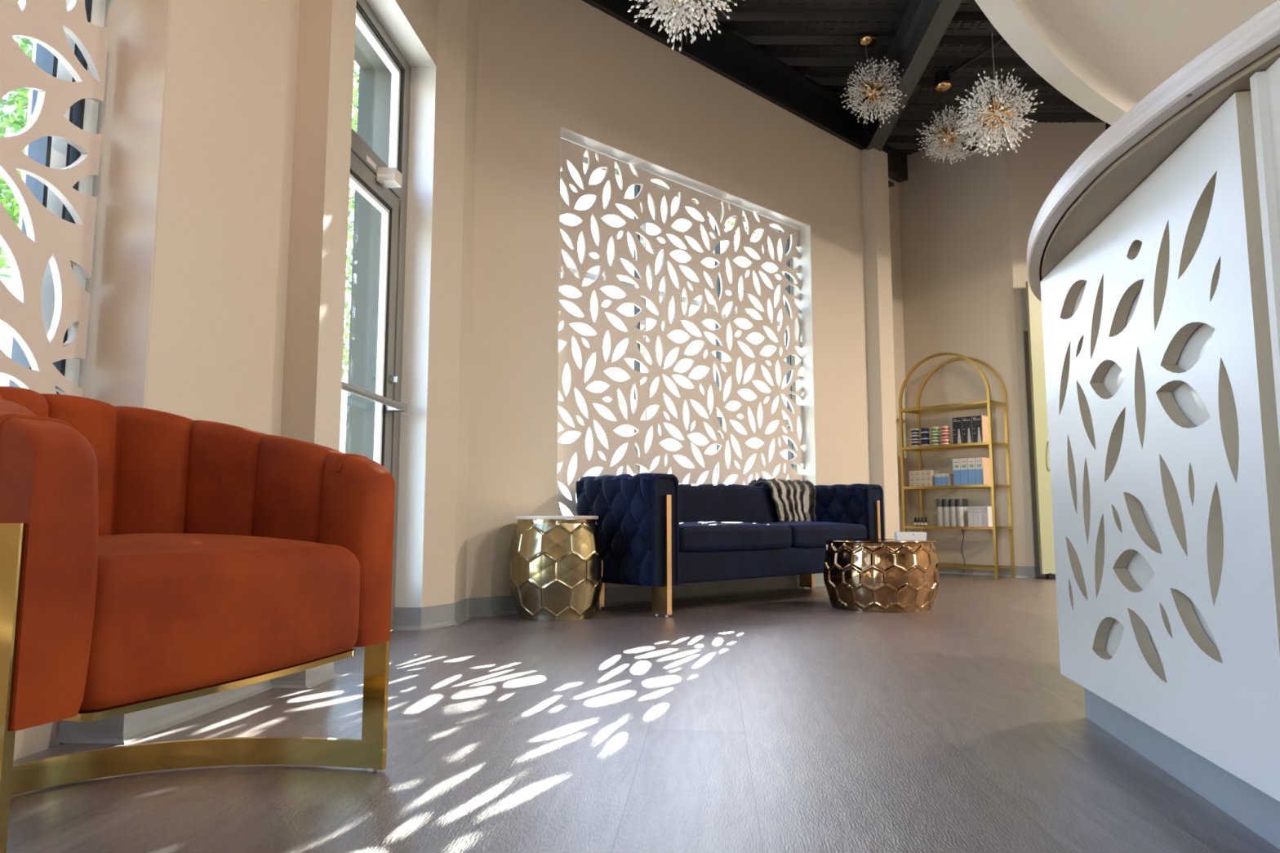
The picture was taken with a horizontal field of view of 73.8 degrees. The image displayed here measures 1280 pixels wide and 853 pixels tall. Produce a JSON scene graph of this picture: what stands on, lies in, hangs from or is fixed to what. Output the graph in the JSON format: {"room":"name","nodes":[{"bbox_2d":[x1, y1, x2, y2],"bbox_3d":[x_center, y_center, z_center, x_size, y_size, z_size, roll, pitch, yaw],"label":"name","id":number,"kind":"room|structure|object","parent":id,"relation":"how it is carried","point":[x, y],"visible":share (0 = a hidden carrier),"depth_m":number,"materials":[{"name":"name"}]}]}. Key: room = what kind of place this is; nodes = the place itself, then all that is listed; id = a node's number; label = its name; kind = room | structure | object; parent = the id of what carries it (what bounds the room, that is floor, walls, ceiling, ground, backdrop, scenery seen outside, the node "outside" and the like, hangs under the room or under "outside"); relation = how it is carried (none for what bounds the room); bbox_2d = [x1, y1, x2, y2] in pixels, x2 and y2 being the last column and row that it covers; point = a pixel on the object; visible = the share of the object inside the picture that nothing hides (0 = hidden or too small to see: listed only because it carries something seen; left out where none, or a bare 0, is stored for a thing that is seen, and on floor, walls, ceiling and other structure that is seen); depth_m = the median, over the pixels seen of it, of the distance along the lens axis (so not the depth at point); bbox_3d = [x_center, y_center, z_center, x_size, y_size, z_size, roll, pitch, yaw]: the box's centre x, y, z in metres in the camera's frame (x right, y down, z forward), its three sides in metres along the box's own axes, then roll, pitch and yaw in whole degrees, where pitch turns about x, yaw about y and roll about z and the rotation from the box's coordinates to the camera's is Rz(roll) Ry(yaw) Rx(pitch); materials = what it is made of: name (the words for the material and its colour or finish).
{"room":"spa reception lobby","nodes":[
{"label":"spa reception lobby","id":0,"kind":"room"},
{"bbox_2d":[5,0,478,760],"bbox_3d":[-1.448,-1.462,0.429,0.470,4.100,8.705,-1,-6,5],"label":"wall","id":1,"kind":"structure","parent":0,"point":[247,320],"depth_m":2.65,"materials":[{"name":"beige paint"}]},
{"bbox_2d":[0,0,108,396],"bbox_3d":[-1.387,-0.782,1.087,0.017,2.530,1.935,-1,-6,5],"label":"screen","id":2,"kind":"object","parent":1,"relation":"attached to","point":[55,240],"visible":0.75,"depth_m":1.88,"materials":[{"name":"beige"}]},
{"bbox_2d":[8,0,106,394],"bbox_3d":[-1.446,-0.785,1.109,0.050,2.600,1.982,-1,-6,5],"label":"window","id":3,"kind":"structure","parent":1,"relation":"in","point":[51,152],"depth_m":1.98,"materials":[{"name":"white"}]},
{"bbox_2d":[82,0,170,408],"bbox_3d":[-1.246,-0.629,2.081,0.155,2.700,0.006,-1,-6,5],"label":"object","id":4,"kind":"structure","parent":1,"relation":"attached to","point":[116,367],"depth_m":2.07,"materials":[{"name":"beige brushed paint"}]},
{"bbox_2d":[52,662,340,744],"bbox_3d":[-1.138,0.706,2.334,0.264,0.100,0.867,-1,-6,7],"label":"baseboard","id":5,"kind":"structure","parent":1,"relation":"attached to","point":[124,729],"depth_m":2.07,"materials":[{"name":"grey wood"}]},
{"bbox_2d":[60,25,391,744],"bbox_3d":[-1.306,-1.081,3.856,0.200,4.220,3.000,-1,-6,5],"label":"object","id":6,"kind":"structure","parent":1,"relation":"attached to","point":[374,108],"depth_m":4.07,"materials":[{"name":"clear glass"}]},
{"bbox_2d":[342,0,411,631],"bbox_3d":[-1.159,-0.480,3.458,0.140,2.700,1.143,-1,-6,5],"label":"door","id":7,"kind":"structure","parent":1,"relation":"in","point":[385,187],"depth_m":3.88,"materials":[{"name":"silver metal"}]},
{"bbox_2d":[365,0,436,607],"bbox_3d":[-1.110,-0.481,3.454,0.130,2.700,1.154,-1,-6,5],"label":"door frame","id":8,"kind":"structure","parent":1,"relation":"attached to","point":[415,368],"depth_m":4.01,"materials":[{"name":"white paint"}]},
{"bbox_2d":[6,573,1279,852],"bbox_3d":[2.689,0.775,2.280,9.022,0.050,13.100,0,-6,0],"label":"floor","id":9,"kind":"structure","parent":0,"point":[784,721],"depth_m":1.83,"materials":[{"name":"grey wood"}]},
{"bbox_2d":[0,386,395,852],"bbox_3d":[-0.880,0.293,1.448,0.591,0.729,0.792,-2,-6,17],"label":"armchair","id":10,"kind":"object","parent":9,"relation":"on","point":[149,558],"visible":1,"depth_m":1.40,"materials":[{"name":"orange fabric"}]},
{"bbox_2d":[509,515,603,621],"bbox_3d":[-0.430,0.720,4.400,0.486,0.516,0.482,4,-7,-31],"label":"side table","id":11,"kind":"object","parent":9,"relation":"on","point":[556,562],"visible":1,"depth_m":4.21,"materials":[{"name":"gold metal"}]},
{"bbox_2d":[575,472,884,617],"bbox_3d":[0.661,0.708,5.335,2.269,0.743,0.658,6,-8,-43],"label":"sofa","id":12,"kind":"object","parent":9,"relation":"on","point":[660,533],"visible":0.77,"depth_m":4.76,"materials":[{"name":"blue fabric"}]},
{"bbox_2d":[679,521,791,551],"bbox_3d":[0.417,0.637,4.990,0.986,0.162,0.476,6,-8,-43],"label":"seat cushion","id":13,"kind":"object","parent":12,"relation":"on","point":[694,536],"depth_m":4.79,"materials":[{"name":"blue fabric"}]},
{"bbox_2d":[748,476,817,521],"bbox_3d":[0.991,0.513,5.949,0.547,0.322,0.243,6,-9,-43],"label":"fur throw","id":14,"kind":"object","parent":12,"relation":"on","point":[795,500],"visible":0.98,"depth_m":5.89,"materials":[{"name":"multicoloured fur"}]},
{"bbox_2d":[763,521,866,547],"bbox_3d":[1.081,0.705,5.613,0.828,0.162,0.476,6,-8,-43],"label":"seat cushion","id":15,"kind":"object","parent":12,"relation":"on","point":[804,534],"depth_m":5.38,"materials":[{"name":"blue fabric"}]},
{"bbox_2d":[822,538,938,612],"bbox_3d":[1.372,0.840,4.873,0.636,0.381,0.636,1,-6,-11],"label":"coffee table","id":16,"kind":"object","parent":9,"relation":"on","point":[860,575],"visible":1,"depth_m":4.62,"materials":[{"name":"brown metal"}]},
{"bbox_2d":[893,532,926,540],"bbox_3d":[1.555,0.631,4.910,0.164,0.046,0.115,-1,-6,9],"label":"gift box","id":17,"kind":"object","parent":16,"relation":"on","point":[898,535],"visible":0.98,"depth_m":4.86,"materials":[{"name":"white cardboard"}]},
{"bbox_2d":[898,352,1015,579],"bbox_3d":[2.792,0.336,7.585,0.343,1.966,0.848,6,-8,-43],"label":"shelving unit","id":18,"kind":"object","parent":9,"relation":"on","point":[917,411],"visible":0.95,"depth_m":7.49,"materials":[{"name":"gold metal"}]},
{"bbox_2d":[909,481,915,486],"bbox_3d":[2.537,0.535,7.833,0.141,0.048,0.052,6,-8,-43],"label":"product box","id":19,"kind":"object","parent":18,"relation":"on","point":[911,483],"visible":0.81,"depth_m":7.79,"materials":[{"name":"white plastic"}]},
{"bbox_2d":[909,476,915,481],"bbox_3d":[2.537,0.486,7.839,0.141,0.048,0.052,6,-8,-43],"label":"product box","id":20,"kind":"object","parent":19,"relation":"on","point":[911,478],"visible":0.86,"depth_m":7.79,"materials":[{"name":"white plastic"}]},
{"bbox_2d":[909,471,915,476],"bbox_3d":[2.537,0.436,7.844,0.141,0.048,0.052,6,-8,-43],"label":"product box","id":21,"kind":"object","parent":20,"relation":"on","point":[912,473],"visible":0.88,"depth_m":7.79,"materials":[{"name":"white cardboard"}]},
{"bbox_2d":[911,441,919,446],"bbox_3d":[2.521,0.167,7.803,0.075,0.058,0.075,6,-8,-43],"label":"jar","id":22,"kind":"object","parent":18,"relation":"on","point":[913,443],"visible":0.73,"depth_m":7.77,"materials":[{"name":"blue"}]},
{"bbox_2d":[911,435,919,441],"bbox_3d":[2.521,0.109,7.809,0.075,0.058,0.075,6,-8,-43],"label":"jar","id":23,"kind":"object","parent":22,"relation":"on","point":[913,437],"visible":1,"depth_m":7.78,"materials":[{"name":"blue"}]},
{"bbox_2d":[911,428,919,435],"bbox_3d":[2.521,0.051,7.816,0.075,0.058,0.075,6,-8,-43],"label":"jar","id":24,"kind":"object","parent":23,"relation":"on","point":[913,431],"visible":1,"depth_m":7.79,"materials":[{"name":"blue"}]},
{"bbox_2d":[920,481,926,486],"bbox_3d":[2.610,0.526,7.756,0.141,0.048,0.052,6,-8,-43],"label":"product box","id":25,"kind":"object","parent":18,"relation":"on","point":[922,483],"visible":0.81,"depth_m":7.71,"materials":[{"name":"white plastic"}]},
{"bbox_2d":[920,475,925,481],"bbox_3d":[2.610,0.477,7.761,0.141,0.048,0.052,6,-8,-43],"label":"product box","id":26,"kind":"object","parent":25,"relation":"on","point":[922,477],"visible":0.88,"depth_m":7.71,"materials":[{"name":"white cardboard"}]},
{"bbox_2d":[920,470,925,475],"bbox_3d":[2.610,0.428,7.767,0.141,0.048,0.052,6,-8,-43],"label":"product box","id":27,"kind":"object","parent":26,"relation":"on","point":[922,473],"visible":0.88,"depth_m":7.72,"materials":[{"name":"white cardboard"}]},
{"bbox_2d":[920,440,929,445],"bbox_3d":[2.587,0.159,7.733,0.075,0.058,0.075,6,-8,-43],"label":"jar","id":28,"kind":"object","parent":18,"relation":"on","point":[923,442],"visible":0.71,"depth_m":7.70,"materials":[{"name":"blue"}]},
{"bbox_2d":[920,434,929,440],"bbox_3d":[2.587,0.102,7.739,0.075,0.058,0.075,6,-8,-43],"label":"jar","id":29,"kind":"object","parent":28,"relation":"on","point":[923,437],"visible":1,"depth_m":7.71,"materials":[{"name":"blue plastic"}]},
{"bbox_2d":[920,427,928,434],"bbox_3d":[2.587,0.044,7.745,0.075,0.058,0.075,6,-8,-43],"label":"jar","id":30,"kind":"object","parent":29,"relation":"on","point":[923,430],"visible":1,"depth_m":7.71,"materials":[{"name":"blue plastic"}]},
{"bbox_2d":[925,481,934,485],"bbox_3d":[2.647,0.522,7.717,0.141,0.048,0.052,6,-8,-43],"label":"product box","id":31,"kind":"object","parent":18,"relation":"on","point":[927,483],"visible":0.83,"depth_m":7.67,"materials":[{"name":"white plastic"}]},
{"bbox_2d":[925,475,934,481],"bbox_3d":[2.647,0.473,7.723,0.141,0.048,0.052,6,-8,-43],"label":"product box","id":32,"kind":"object","parent":31,"relation":"on","point":[928,478],"visible":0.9,"depth_m":7.68,"materials":[{"name":"white cardboard"}]},
{"bbox_2d":[925,470,938,475],"bbox_3d":[2.647,0.424,7.728,0.141,0.048,0.052,6,-8,-43],"label":"product box","id":33,"kind":"object","parent":32,"relation":"on","point":[928,473],"visible":0.95,"depth_m":7.69,"materials":[{"name":"white cardboard"}]},
{"bbox_2d":[931,440,940,445],"bbox_3d":[2.656,0.151,7.661,0.075,0.058,0.075,6,-8,-43],"label":"jar","id":34,"kind":"object","parent":18,"relation":"on","point":[933,442],"visible":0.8,"depth_m":7.63,"materials":[{"name":"green plastic"}]},
{"bbox_2d":[931,433,939,439],"bbox_3d":[2.656,0.094,7.667,0.075,0.058,0.075,6,-8,-43],"label":"jar","id":35,"kind":"object","parent":34,"relation":"on","point":[934,436],"visible":1,"depth_m":7.64,"materials":[{"name":"green plastic"}]},
{"bbox_2d":[930,426,939,433],"bbox_3d":[2.656,0.036,7.673,0.075,0.058,0.075,6,-8,-43],"label":"jar","id":36,"kind":"object","parent":35,"relation":"on","point":[934,429],"visible":1,"depth_m":7.64,"materials":[{"name":"green plastic"}]},
{"bbox_2d":[934,473,939,485],"bbox_3d":[2.687,0.483,7.650,0.101,0.112,0.043,6,-8,-43],"label":"product box","id":37,"kind":"object","parent":18,"relation":"on","point":[936,476],"visible":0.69,"depth_m":7.61,"materials":[{"name":"blue cardboard"}]},
{"bbox_2d":[937,498,944,526],"bbox_3d":[2.670,0.766,7.578,0.059,0.241,0.058,6,-8,-43],"label":"lotion bottle","id":38,"kind":"object","parent":18,"relation":"on","point":[940,501],"visible":1,"depth_m":7.56,"materials":[{"name":"grey plastic"}]},
{"bbox_2d":[938,473,944,485],"bbox_3d":[2.717,0.479,7.618,0.101,0.112,0.043,6,-8,-43],"label":"product box","id":39,"kind":"object","parent":18,"relation":"on","point":[941,475],"visible":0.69,"depth_m":7.58,"materials":[{"name":"blue cardboard"}]},
{"bbox_2d":[939,476,943,485],"bbox_3d":[2.681,0.489,7.582,0.001,0.084,0.041,6,-9,-43],"label":"print","id":40,"kind":"object","parent":39,"relation":"attached to","point":[941,478],"depth_m":7.58},
{"bbox_2d":[941,439,950,444],"bbox_3d":[2.721,0.144,7.593,0.075,0.058,0.075,6,-8,-43],"label":"jar","id":41,"kind":"object","parent":18,"relation":"on","point":[944,442],"visible":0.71,"depth_m":7.56,"materials":[{"name":"red plastic"}]},
{"bbox_2d":[941,432,950,439],"bbox_3d":[2.721,0.086,7.599,0.075,0.058,0.075,6,-8,-43],"label":"jar","id":42,"kind":"object","parent":41,"relation":"on","point":[944,435],"visible":1,"depth_m":7.57,"materials":[{"name":"red plastic"}]},
{"bbox_2d":[940,426,949,432],"bbox_3d":[2.721,0.029,7.605,0.075,0.058,0.075,6,-8,-43],"label":"jar","id":43,"kind":"object","parent":42,"relation":"on","point":[944,428],"visible":1,"depth_m":7.58,"materials":[{"name":"red plastic"}]},
{"bbox_2d":[942,498,951,526],"bbox_3d":[2.712,0.762,7.534,0.059,0.241,0.058,6,-8,-43],"label":"lotion bottle","id":44,"kind":"object","parent":18,"relation":"on","point":[946,501],"visible":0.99,"depth_m":7.51,"materials":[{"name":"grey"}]},
{"bbox_2d":[943,473,953,485],"bbox_3d":[2.748,0.476,7.585,0.101,0.112,0.043,6,-8,-43],"label":"product box","id":45,"kind":"object","parent":18,"relation":"on","point":[948,477],"visible":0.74,"depth_m":7.56,"materials":[{"name":"blue cardboard"}]},
{"bbox_2d":[943,476,948,485],"bbox_3d":[2.711,0.485,7.550,0.001,0.084,0.041,6,-9,-43],"label":"print","id":46,"kind":"object","parent":45,"relation":"attached to","point":[946,478],"depth_m":7.55},
{"bbox_2d":[949,498,957,526],"bbox_3d":[2.754,0.757,7.490,0.059,0.241,0.058,6,-8,-43],"label":"lotion bottle","id":47,"kind":"object","parent":18,"relation":"on","point":[953,522],"visible":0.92,"depth_m":7.47,"materials":[{"name":"grey"}]},
{"bbox_2d":[952,458,960,484],"bbox_3d":[2.834,0.407,7.530,0.162,0.238,0.066,6,-8,-43],"label":"product box","id":48,"kind":"object","parent":18,"relation":"on","point":[956,462],"visible":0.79,"depth_m":7.48,"materials":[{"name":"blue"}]},
{"bbox_2d":[952,458,959,470],"bbox_3d":[2.776,0.333,7.483,0.001,0.099,0.064,6,-8,-43],"label":"print","id":49,"kind":"object","parent":48,"relation":"on","point":[957,460],"depth_m":7.48},
{"bbox_2d":[953,470,960,484],"bbox_3d":[2.776,0.450,7.471,0.001,0.137,0.064,6,-8,-43],"label":"print","id":50,"kind":"object","parent":48,"relation":"attached to","point":[957,477],"depth_m":7.47},
{"bbox_2d":[952,417,963,444],"bbox_3d":[2.852,0.047,7.558,0.172,0.243,0.086,6,-8,-43],"label":"product box","id":51,"kind":"object","parent":18,"relation":"on","point":[957,438],"visible":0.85,"depth_m":7.50,"materials":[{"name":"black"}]},
{"bbox_2d":[956,498,964,526],"bbox_3d":[2.796,0.752,7.446,0.059,0.241,0.058,6,-8,-43],"label":"lotion bottle","id":52,"kind":"object","parent":18,"relation":"on","point":[960,508],"visible":0.92,"depth_m":7.42,"materials":[{"name":"grey plastic"}]},
{"bbox_2d":[960,457,968,484],"bbox_3d":[2.880,0.401,7.482,0.162,0.238,0.066,6,-8,-43],"label":"product box","id":53,"kind":"object","parent":18,"relation":"on","point":[963,462],"visible":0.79,"depth_m":7.43,"materials":[{"name":"blue cardboard"}]},
{"bbox_2d":[960,457,967,470],"bbox_3d":[2.822,0.327,7.434,0.001,0.099,0.064,6,-8,-43],"label":"print","id":54,"kind":"object","parent":53,"relation":"on","point":[962,460],"depth_m":7.44},
{"bbox_2d":[960,469,968,484],"bbox_3d":[2.822,0.445,7.422,0.001,0.137,0.064,6,-8,-43],"label":"print","id":55,"kind":"object","parent":53,"relation":"attached to","point":[964,475],"depth_m":7.42},
{"bbox_2d":[963,498,968,526],"bbox_3d":[2.847,0.757,7.494,0.059,0.241,0.058,6,-8,-43],"label":"lotion bottle","id":56,"kind":"object","parent":18,"relation":"on","point":[965,500],"visible":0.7,"depth_m":7.47,"materials":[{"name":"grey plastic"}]},
{"bbox_2d":[961,416,973,443],"bbox_3d":[2.914,0.040,7.493,0.172,0.243,0.086,6,-8,-43],"label":"product box","id":57,"kind":"object","parent":18,"relation":"on","point":[967,435],"visible":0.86,"depth_m":7.43,"materials":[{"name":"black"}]},
{"bbox_2d":[967,506,973,526],"bbox_3d":[2.897,0.783,7.409,0.121,0.172,0.042,6,-8,-43],"label":"product box","id":58,"kind":"object","parent":18,"relation":"on","point":[970,509],"visible":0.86,"depth_m":7.37,"materials":[{"name":"white cardboard"}]},
{"bbox_2d":[967,457,976,484],"bbox_3d":[2.926,0.396,7.433,0.162,0.238,0.066,6,-8,-43],"label":"product box","id":59,"kind":"object","parent":18,"relation":"on","point":[971,461],"visible":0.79,"depth_m":7.38,"materials":[{"name":"blue cardboard"}]},
{"bbox_2d":[967,457,975,469],"bbox_3d":[2.868,0.322,7.386,0.001,0.099,0.064,6,-8,-43],"label":"print","id":60,"kind":"object","parent":59,"relation":"on","point":[968,459],"depth_m":7.39},
{"bbox_2d":[968,469,975,484],"bbox_3d":[2.868,0.439,7.373,0.001,0.137,0.064,6,-8,-43],"label":"print","id":61,"kind":"object","parent":59,"relation":"attached to","point":[971,473],"depth_m":7.37},
{"bbox_2d":[972,506,978,526],"bbox_3d":[2.927,0.779,7.376,0.121,0.172,0.042,6,-8,-43],"label":"product box","id":62,"kind":"object","parent":18,"relation":"on","point":[975,508],"visible":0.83,"depth_m":7.33,"materials":[{"name":"white cardboard"}]},
{"bbox_2d":[972,415,988,442],"bbox_3d":[2.975,0.033,7.428,0.172,0.243,0.086,6,-8,-43],"label":"product box","id":63,"kind":"object","parent":18,"relation":"on","point":[980,423],"visible":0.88,"depth_m":7.37,"materials":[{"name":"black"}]},
{"bbox_2d":[972,415,982,442],"bbox_3d":[2.913,0.027,7.370,0.058,0.241,0.062,0,-6,0],"label":"print","id":64,"kind":"object","parent":63,"relation":"attached to","point":[977,420],"depth_m":7.37,"materials":[{"name":"grey"}]},
{"bbox_2d":[977,506,983,526],"bbox_3d":[2.958,0.776,7.344,0.121,0.172,0.042,6,-8,-43],"label":"product box","id":65,"kind":"object","parent":18,"relation":"on","point":[980,522],"visible":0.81,"depth_m":7.30,"materials":[{"name":"white cardboard"}]},
{"bbox_2d":[974,457,991,484],"bbox_3d":[2.973,0.391,7.384,0.162,0.238,0.066,6,-8,-43],"label":"product box","id":66,"kind":"object","parent":18,"relation":"on","point":[982,464],"visible":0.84,"depth_m":7.34,"materials":[{"name":"blue"}]},
{"bbox_2d":[974,457,982,469],"bbox_3d":[2.915,0.317,7.337,0.001,0.099,0.064,6,-8,-43],"label":"print","id":67,"kind":"object","parent":66,"relation":"on","point":[978,460],"depth_m":7.34},
{"bbox_2d":[975,468,983,484],"bbox_3d":[2.915,0.434,7.324,0.001,0.137,0.064,6,-8,-43],"label":"print","id":68,"kind":"object","parent":66,"relation":"attached to","point":[979,473],"depth_m":7.32},
{"bbox_2d":[982,506,992,526],"bbox_3d":[2.988,0.772,7.312,0.121,0.172,0.043,6,-8,-43],"label":"product box","id":69,"kind":"object","parent":18,"relation":"on","point":[987,510],"visible":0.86,"depth_m":7.28,"materials":[{"name":"white cardboard"}]},
{"bbox_2d":[1025,280,1055,579],"bbox_3d":[4.002,0.005,7.241,1.296,2.550,0.101,0,-6,0],"label":"door","id":70,"kind":"structure","parent":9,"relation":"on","point":[1037,379],"depth_m":7.24,"materials":[{"name":"yellow wood"}]},
{"bbox_2d":[1026,0,1279,849],"bbox_3d":[1.601,0.037,1.280,1.518,1.203,3.252,0,-6,0],"label":"reception desk","id":71,"kind":"object","parent":9,"relation":"on","point":[1153,260],"visible":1,"depth_m":1.51,"materials":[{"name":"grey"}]},
{"bbox_2d":[1026,0,1279,302],"bbox_3d":[1.601,-0.537,1.342,1.518,0.048,3.252,0,-6,0],"label":"countertop","id":72,"kind":"structure","parent":71,"relation":"on","point":[1260,34],"depth_m":1.40,"materials":[{"name":"laminate"}]},
{"bbox_2d":[466,0,910,598],"bbox_3d":[0.852,-0.864,6.418,5.230,4.100,0.622,6,-8,-43],"label":"wall","id":73,"kind":"structure","parent":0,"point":[544,66],"depth_m":5.60,"materials":[{"name":"beige paint"}]},
{"bbox_2d":[558,155,797,484],"bbox_3d":[0.307,-0.466,5.864,2.492,2.382,0.050,6,-8,-43],"label":"window","id":74,"kind":"structure","parent":73,"relation":"attached to","point":[720,247],"depth_m":6.03,"materials":[{"name":"silver metal"}]},
{"bbox_2d":[556,137,804,515],"bbox_3d":[0.362,-0.472,5.798,2.457,2.364,0.016,6,-8,-43],"label":"screen","id":75,"kind":"object","parent":73,"relation":"attached to","point":[573,153],"visible":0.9,"depth_m":5.66,"materials":[{"name":"beige"}]},
{"bbox_2d":[391,562,1036,631],"bbox_3d":[0.808,1.098,5.951,5.628,0.100,1.125,5,-8,-38],"label":"baseboard","id":76,"kind":"structure","parent":73,"relation":"attached to","point":[420,619],"depth_m":5.07,"materials":[{"name":"grey wood"}]},
{"bbox_2d":[685,0,1106,155],"bbox_3d":[2.634,-3.306,3.230,9.332,0.181,14.310,0,-6,0],"label":"ceiling","id":77,"kind":"structure","parent":0,"point":[818,39],"depth_m":6.52,"materials":[{"name":"grey wood"}]},
{"bbox_2d":[626,0,737,51],"bbox_3d":[0.183,-2.384,3.570,0.516,1.590,0.527,-5,-8,41],"label":"chandelier","id":78,"kind":"object","parent":77,"relation":"hanging from","point":[679,11],"visible":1,"depth_m":3.55,"materials":[{"name":"glass"}]},
{"bbox_2d":[840,34,906,127],"bbox_3d":[1.727,-2.560,6.323,0.483,0.639,0.464,-2,-6,14],"label":"chandelier","id":79,"kind":"object","parent":77,"relation":"hanging from","point":[869,40],"visible":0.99,"depth_m":6.28,"materials":[{"name":"clear glass"}]},
{"bbox_2d":[862,0,962,151],"bbox_3d":[1.763,-3.068,2.616,0.124,0.425,9.620,0,-6,3],"label":"beam","id":80,"kind":"structure","parent":77,"relation":"attached to","point":[923,24],"depth_m":5.99,"materials":[{"name":"grey"}]},
{"bbox_2d":[934,36,1004,83],"bbox_3d":[2.658,-2.847,6.222,0.118,0.078,1.446,2,-7,-20],"label":"conduit","id":81,"kind":"object","parent":77,"relation":"attached to","point":[941,76],"visible":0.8,"depth_m":6.67,"materials":[{"name":"black metal"}]},
{"bbox_2d":[915,80,976,164],"bbox_3d":[2.446,-2.401,6.798,0.466,0.681,0.430,0,-6,0],"label":"chandelier","id":82,"kind":"object","parent":81,"relation":"hanging from","point":[941,86],"visible":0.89,"depth_m":6.77,"materials":[{"name":"clear glass"}]},
{"bbox_2d":[950,23,1043,156],"bbox_3d":[2.144,-2.323,5.191,0.499,1.363,0.507,0,-6,0],"label":"chandelier","id":83,"kind":"object","parent":77,"relation":"hanging from","point":[995,115],"visible":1,"depth_m":5.10,"materials":[{"name":"clear glass"}]},
{"bbox_2d":[898,122,1106,566],"bbox_3d":[3.254,-0.716,7.779,1.951,4.100,0.526,-3,-7,28],"label":"wall","id":84,"kind":"structure","parent":0,"point":[966,225],"depth_m":7.73,"materials":[{"name":"beige paint"}]},
{"bbox_2d":[960,528,964,573],"bbox_3d":[2.898,1.112,7.658,0.007,0.402,0.030,6,-8,-43],"label":"cable","id":85,"kind":"object","parent":84,"relation":"attached to","point":[962,529],"visible":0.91,"depth_m":7.66,"materials":[{"name":"black plastic"}]},
{"bbox_2d":[956,126,983,158],"bbox_3d":[3.052,-2.643,7.898,0.026,0.260,0.240,6,-8,-43],"label":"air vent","id":86,"kind":"object","parent":84,"relation":"in","point":[975,147],"visible":0.37,"depth_m":7.88,"materials":[{"name":"black metal"}]},
{"bbox_2d":[960,130,977,152],"bbox_3d":[3.052,-2.643,7.898,0.026,0.200,0.160,6,-8,-43],"label":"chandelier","id":87,"kind":"object","parent":86,"relation":"attached to","point":[975,147],"depth_m":7.88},
{"bbox_2d":[1035,565,1055,577],"bbox_3d":[3.775,1.244,7.297,0.830,0.100,0.022,0,-6,0],"label":"baseboard","id":88,"kind":"structure","parent":84,"relation":"attached to","point":[1038,575],"depth_m":7.30,"materials":[{"name":"grey"}]},
{"bbox_2d":[1023,332,1039,565],"bbox_3d":[3.775,0.233,7.438,0.830,2.140,0.040,0,-6,0],"label":"wall","id":89,"kind":"structure","parent":0,"point":[1025,334],"depth_m":7.42,"materials":[{"name":"beige paint"}]},
{"bbox_2d":[974,0,1275,125],"bbox_3d":[3.722,-2.407,2.941,7.244,0.420,7.732,0,-6,0],"label":"soffit","id":90,"kind":"structure","parent":0,"point":[1105,56],"depth_m":4.69,"materials":[{"name":"white paint"}]},
{"label":"outside","id":91,"kind":"structure","parent":0,"visible":0},
{"bbox_3d":[0.000,2.861,19.807,90.000,0.180,100.000,0,-6,0],"label":"pavement","id":92,"kind":"object","parent":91,"visible":0},
{"bbox_2d":[0,0,33,277],"bbox_3d":[-4.556,-1.896,5.402,2.944,6.181,4.378,5,-8,-36],"label":"tree","id":93,"kind":"object","parent":92,"relation":"on","point":[20,100],"visible":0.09,"depth_m":5.69,"materials":[{"name":"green plant"}]},
{"bbox_2d":[342,62,359,380],"bbox_3d":[-3.944,-1.821,9.851,4.167,6.990,3.413,4,-7,-30],"label":"tree","id":94,"kind":"object","parent":92,"relation":"on","point":[355,96],"visible":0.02,"depth_m":9.64,"materials":[{"name":"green plant"}]},
{"bbox_2d":[344,186,573,342],"bbox_3d":[-3.314,-1.525,13.713,4.653,7.234,4.127,2,-6,-16],"label":"tree","id":95,"kind":"object","parent":92,"relation":"on","point":[351,224],"visible":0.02,"depth_m":13.03,"materials":[{"name":"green plant"}]},
{"bbox_2d":[339,391,787,515],"bbox_3d":[2.000,1.520,32.023,64.000,5.120,4.000,0,-6,0],"label":"building","id":96,"kind":"structure","parent":92,"relation":"on","point":[624,430],"depth_m":30.13,"materials":[{"name":"paint"}]},
{"bbox_2d":[708,215,780,262],"bbox_3d":[2.267,-2.243,11.234,3.702,8.126,3.050,-4,-7,32],"label":"tree","id":97,"kind":"object","parent":92,"relation":"on","point":[729,222],"visible":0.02,"depth_m":11.50,"materials":[{"name":"brown plant"}]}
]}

